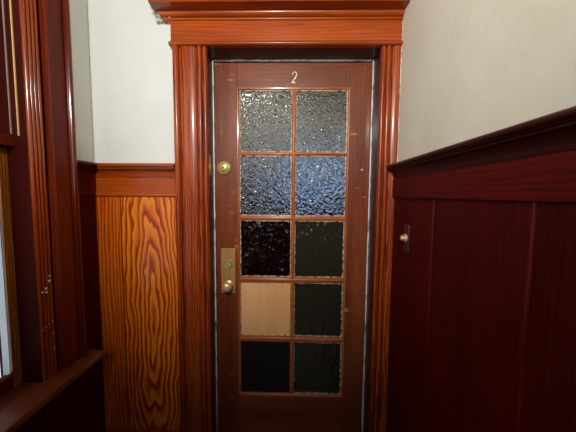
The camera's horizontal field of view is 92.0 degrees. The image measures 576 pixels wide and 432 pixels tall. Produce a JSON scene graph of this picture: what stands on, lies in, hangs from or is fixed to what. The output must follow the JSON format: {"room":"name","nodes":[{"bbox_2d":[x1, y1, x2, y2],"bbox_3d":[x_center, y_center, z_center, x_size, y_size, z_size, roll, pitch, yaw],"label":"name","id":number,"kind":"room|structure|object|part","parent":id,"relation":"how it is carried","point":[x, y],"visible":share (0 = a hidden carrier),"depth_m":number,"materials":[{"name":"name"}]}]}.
{"room":"apartment building hallway","nodes":[
{"label":"apartment building hallway","id":0,"kind":"room"},
{"bbox_2d":[70,0,105,428],"bbox_3d":[-1.076,-0.025,-0.520,0.150,2.950,3.820,1,4,1],"label":"wall","id":1,"kind":"structure","parent":0,"point":[78,12],"depth_m":1.29,"materials":[{"name":"grey paint"}]},
{"bbox_2d":[0,0,104,431],"bbox_3d":[-0.999,-0.197,0.573,0.274,1.910,1.335,1,4,1],"label":"window","id":2,"kind":"structure","parent":1,"relation":"in","point":[43,351],"depth_m":1.05,"materials":[{"name":"brown wood"}]},
{"bbox_3d":[-1.040,0.204,0.581,0.004,0.852,0.863,1,4,1],"label":"pane","id":3,"kind":"part","parent":2,"relation":"part of","materials":[{"name":"clear glass"}]},
{"bbox_3d":[-1.053,0.651,0.615,0.034,0.052,0.855,1,4,1],"label":"rail","id":4,"kind":"part","parent":2,"relation":"part of","materials":[{"name":"brown wood"}]},
{"bbox_3d":[-1.046,-0.234,0.548,0.094,0.037,0.923,1,4,1],"label":"meeting rail","id":5,"kind":"part","parent":2,"relation":"part of","materials":[{"name":"brown wood"}]},
{"bbox_3d":[-1.064,0.694,0.619,0.160,0.035,0.923,1,4,1],"label":"sill","id":6,"kind":"part","parent":2,"relation":"part of","materials":[{"name":"brown wood"}]},
{"bbox_3d":[-0.949,-0.272,1.039,0.033,1.830,0.066,1,4,1],"label":"reeded moulding","id":7,"kind":"part","parent":2,"relation":"part of","materials":[{"name":"brown wood"}]},
{"bbox_3d":[-0.939,-0.278,1.117,0.050,1.830,0.093,1,4,1],"label":"casing","id":8,"kind":"part","parent":2,"relation":"part of","materials":[{"name":"brown wood"}]},
{"bbox_2d":[15,160,105,431],"bbox_3d":[-0.978,0.580,-0.392,0.053,1.406,3.650,1,4,1],"label":"wainscot","id":9,"kind":"structure","parent":1,"relation":"attached to","point":[80,407],"depth_m":1.32,"materials":[{"name":"brown wood"}]},
{"bbox_3d":[-0.935,-0.215,1.283,0.053,0.072,0.190,1,4,1],"label":"chair rail","id":10,"kind":"part","parent":9,"relation":"part of","materials":[{"name":"brown wood"}]},
{"bbox_3d":[-0.952,-0.139,1.283,0.020,0.088,0.178,1,4,1],"label":"frieze rail","id":11,"kind":"part","parent":9,"relation":"part of","materials":[{"name":"brown wood"}]},
{"bbox_2d":[87,0,174,431],"bbox_3d":[0.011,-0.164,1.437,2.840,2.950,0.150,1,4,1],"label":"wall","id":12,"kind":"structure","parent":0,"point":[130,54],"depth_m":1.34,"materials":[{"name":"white paint"}]},
{"bbox_2d":[95,163,180,430],"bbox_3d":[-0.757,0.442,1.397,0.417,1.396,0.053,1,4,1],"label":"wainscot","id":13,"kind":"structure","parent":12,"relation":"attached to","point":[136,204],"depth_m":1.41,"materials":[{"name":"brown wood"}]},
{"bbox_3d":[-0.751,-0.141,1.368,0.408,0.088,0.024,1,4,1],"label":"frieze rail","id":14,"kind":"part","parent":13,"relation":"part of","materials":[{"name":"red wood"}]},
{"bbox_3d":[-0.751,-0.218,1.347,0.417,0.072,0.053,1,4,1],"label":"chair rail","id":15,"kind":"part","parent":13,"relation":"part of","materials":[{"name":"brown wood"}]},
{"bbox_2d":[107,428,180,431],"bbox_3d":[-0.755,1.214,1.468,0.393,0.185,0.024,1,4,1],"label":"baseboard","id":16,"kind":"structure","parent":12,"relation":"attached to","point":[128,429],"depth_m":1.46,"materials":[{"name":"brown wood"}]},
{"bbox_2d":[148,0,409,431],"bbox_3d":[-0.057,0.146,1.400,1.152,2.337,0.313,1,4,1],"label":"door frame","id":17,"kind":"structure","parent":12,"relation":"attached to","point":[196,26],"depth_m":1.34,"materials":[{"name":"red wood"}]},
{"bbox_3d":[-0.471,0.256,1.386,0.160,2.112,0.036,1,4,1],"label":"casing","id":18,"kind":"part","parent":17,"relation":"part of","materials":[{"name":"red wood"}]},
{"bbox_3d":[-0.392,-0.254,1.394,0.004,0.100,0.030,1,4,1],"label":"strike plate","id":19,"kind":"part","parent":17,"relation":"part of","materials":[{"name":"gold metal"}]},
{"bbox_3d":[-0.051,-0.971,1.230,1.149,0.085,0.143,1,4,1],"label":"crown moulding","id":20,"kind":"part","parent":17,"relation":"part of","materials":[{"name":"brown wood"}]},
{"bbox_3d":[-0.037,-0.917,1.280,1.121,0.031,0.051,1,4,1],"label":"bed moulding","id":21,"kind":"part","parent":17,"relation":"part of","materials":[{"name":"red wood"}]},
{"bbox_3d":[0.469,0.265,1.370,0.086,2.112,0.028,1,4,1],"label":"casing","id":22,"kind":"part","parent":17,"relation":"part of","materials":[{"name":"red wood"}]},
{"bbox_2d":[214,63,371,431],"bbox_3d":[0.015,0.253,1.491,0.810,2.082,0.109,1,4,1],"label":"door","id":23,"kind":"structure","parent":12,"relation":"in","point":[292,140],"depth_m":1.50,"materials":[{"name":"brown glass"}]},
{"bbox_3d":[-0.325,0.376,1.484,0.055,0.055,0.063,1,4,1],"label":"knob","id":24,"kind":"part","parent":23,"relation":"part of","materials":[{"name":"gold metal"}]},
{"bbox_3d":[-0.325,0.297,1.512,0.079,0.247,0.006,1,4,1],"label":"lock plate","id":25,"kind":"part","parent":23,"relation":"part of","materials":[{"name":"brown metal"}]},
{"bbox_3d":[-0.127,0.847,1.566,0.278,0.304,0.006,1,4,1],"label":"panel","id":26,"kind":"part","parent":23,"relation":"part of","materials":[{"name":"black glass"}]},
{"bbox_3d":[-0.124,0.514,1.541,0.278,0.305,0.006,1,4,1],"label":"panel","id":27,"kind":"part","parent":23,"relation":"part of","materials":[{"name":"brown wood"}]},
{"bbox_3d":[-0.121,0.178,1.516,0.278,0.311,0.006,1,4,1],"label":"pane","id":28,"kind":"part","parent":23,"relation":"part of","materials":[{"name":"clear glass"}]},
{"bbox_3d":[-0.119,-0.161,1.490,0.278,0.321,0.006,1,4,1],"label":"pane","id":29,"kind":"part","parent":23,"relation":"part of","materials":[{"name":"clear glass"}]},
{"bbox_3d":[-0.116,-0.495,1.465,0.278,0.319,0.006,1,4,1],"label":"pane","id":30,"kind":"part","parent":23,"relation":"part of","materials":[{"name":"clear glass"}]},
{"bbox_3d":[0.013,1.150,1.593,0.583,0.278,0.041,1,4,1],"label":"rail","id":31,"kind":"part","parent":23,"relation":"part of","materials":[{"name":"brown wood"}]},
{"bbox_3d":[0.021,0.174,1.513,0.583,1.680,0.030,1,4,1],"label":"glazing moulding","id":32,"kind":"part","parent":23,"relation":"part of","materials":[{"name":"brown wood"}]},
{"bbox_3d":[0.029,-0.725,1.451,0.583,0.124,0.041,1,4,1],"label":"rail","id":33,"kind":"part","parent":23,"relation":"part of","materials":[{"name":"brown wood"}]},
{"bbox_3d":[0.163,0.850,1.560,0.268,0.304,0.006,1,4,1],"label":"pane","id":34,"kind":"part","parent":23,"relation":"part of","materials":[{"name":"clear glass"}]},
{"bbox_3d":[0.166,0.516,1.535,0.268,0.305,0.006,1,4,1],"label":"pane","id":35,"kind":"part","parent":23,"relation":"part of","materials":[{"name":"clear glass"}]},
{"bbox_3d":[0.169,0.180,1.510,0.268,0.311,0.006,1,4,1],"label":"pane","id":36,"kind":"part","parent":23,"relation":"part of","materials":[{"name":"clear glass"}]},
{"bbox_3d":[0.171,-0.159,1.484,0.268,0.321,0.006,1,4,1],"label":"pane","id":37,"kind":"part","parent":23,"relation":"part of","materials":[{"name":"clear glass"}]},
{"bbox_3d":[0.174,-0.493,1.459,0.268,0.319,0.006,1,4,1],"label":"pane","id":38,"kind":"part","parent":23,"relation":"part of","materials":[{"name":"clear glass"}]},
{"bbox_2d":[397,0,575,161],"bbox_3d":[0.553,-0.009,-0.554,0.152,2.950,3.820,1,4,1],"label":"wall","id":39,"kind":"structure","parent":0,"point":[470,69],"depth_m":0.74,"materials":[{"name":"beige paint"}]},
{"bbox_2d":[386,106,575,431],"bbox_3d":[0.449,0.594,-0.421,0.053,1.406,3.650,1,4,1],"label":"wainscot","id":40,"kind":"structure","parent":39,"relation":"attached to","point":[482,331],"depth_m":0.68,"materials":[{"name":"brown wood"}]},
{"bbox_2d":[400,225,409,251],"bbox_3d":[0.488,0.094,1.171,0.030,0.112,0.050,1,4,1],"label":"bell push","id":41,"kind":"object","parent":40,"relation":"attached to","point":[406,237],"visible":1,"depth_m":1.16,"materials":[{"name":"brown metal"}]},
{"bbox_3d":[0.454,-0.070,-0.484,0.053,0.072,3.625,1,4,1],"label":"chair rail","id":42,"kind":"part","parent":40,"relation":"part of","materials":[{"name":"brown wood"}]},
{"bbox_3d":[0.470,0.005,-0.466,0.020,0.088,3.650,1,4,1],"label":"frieze rail","id":43,"kind":"part","parent":40,"relation":"part of","materials":[{"name":"brown wood"}]}
]}

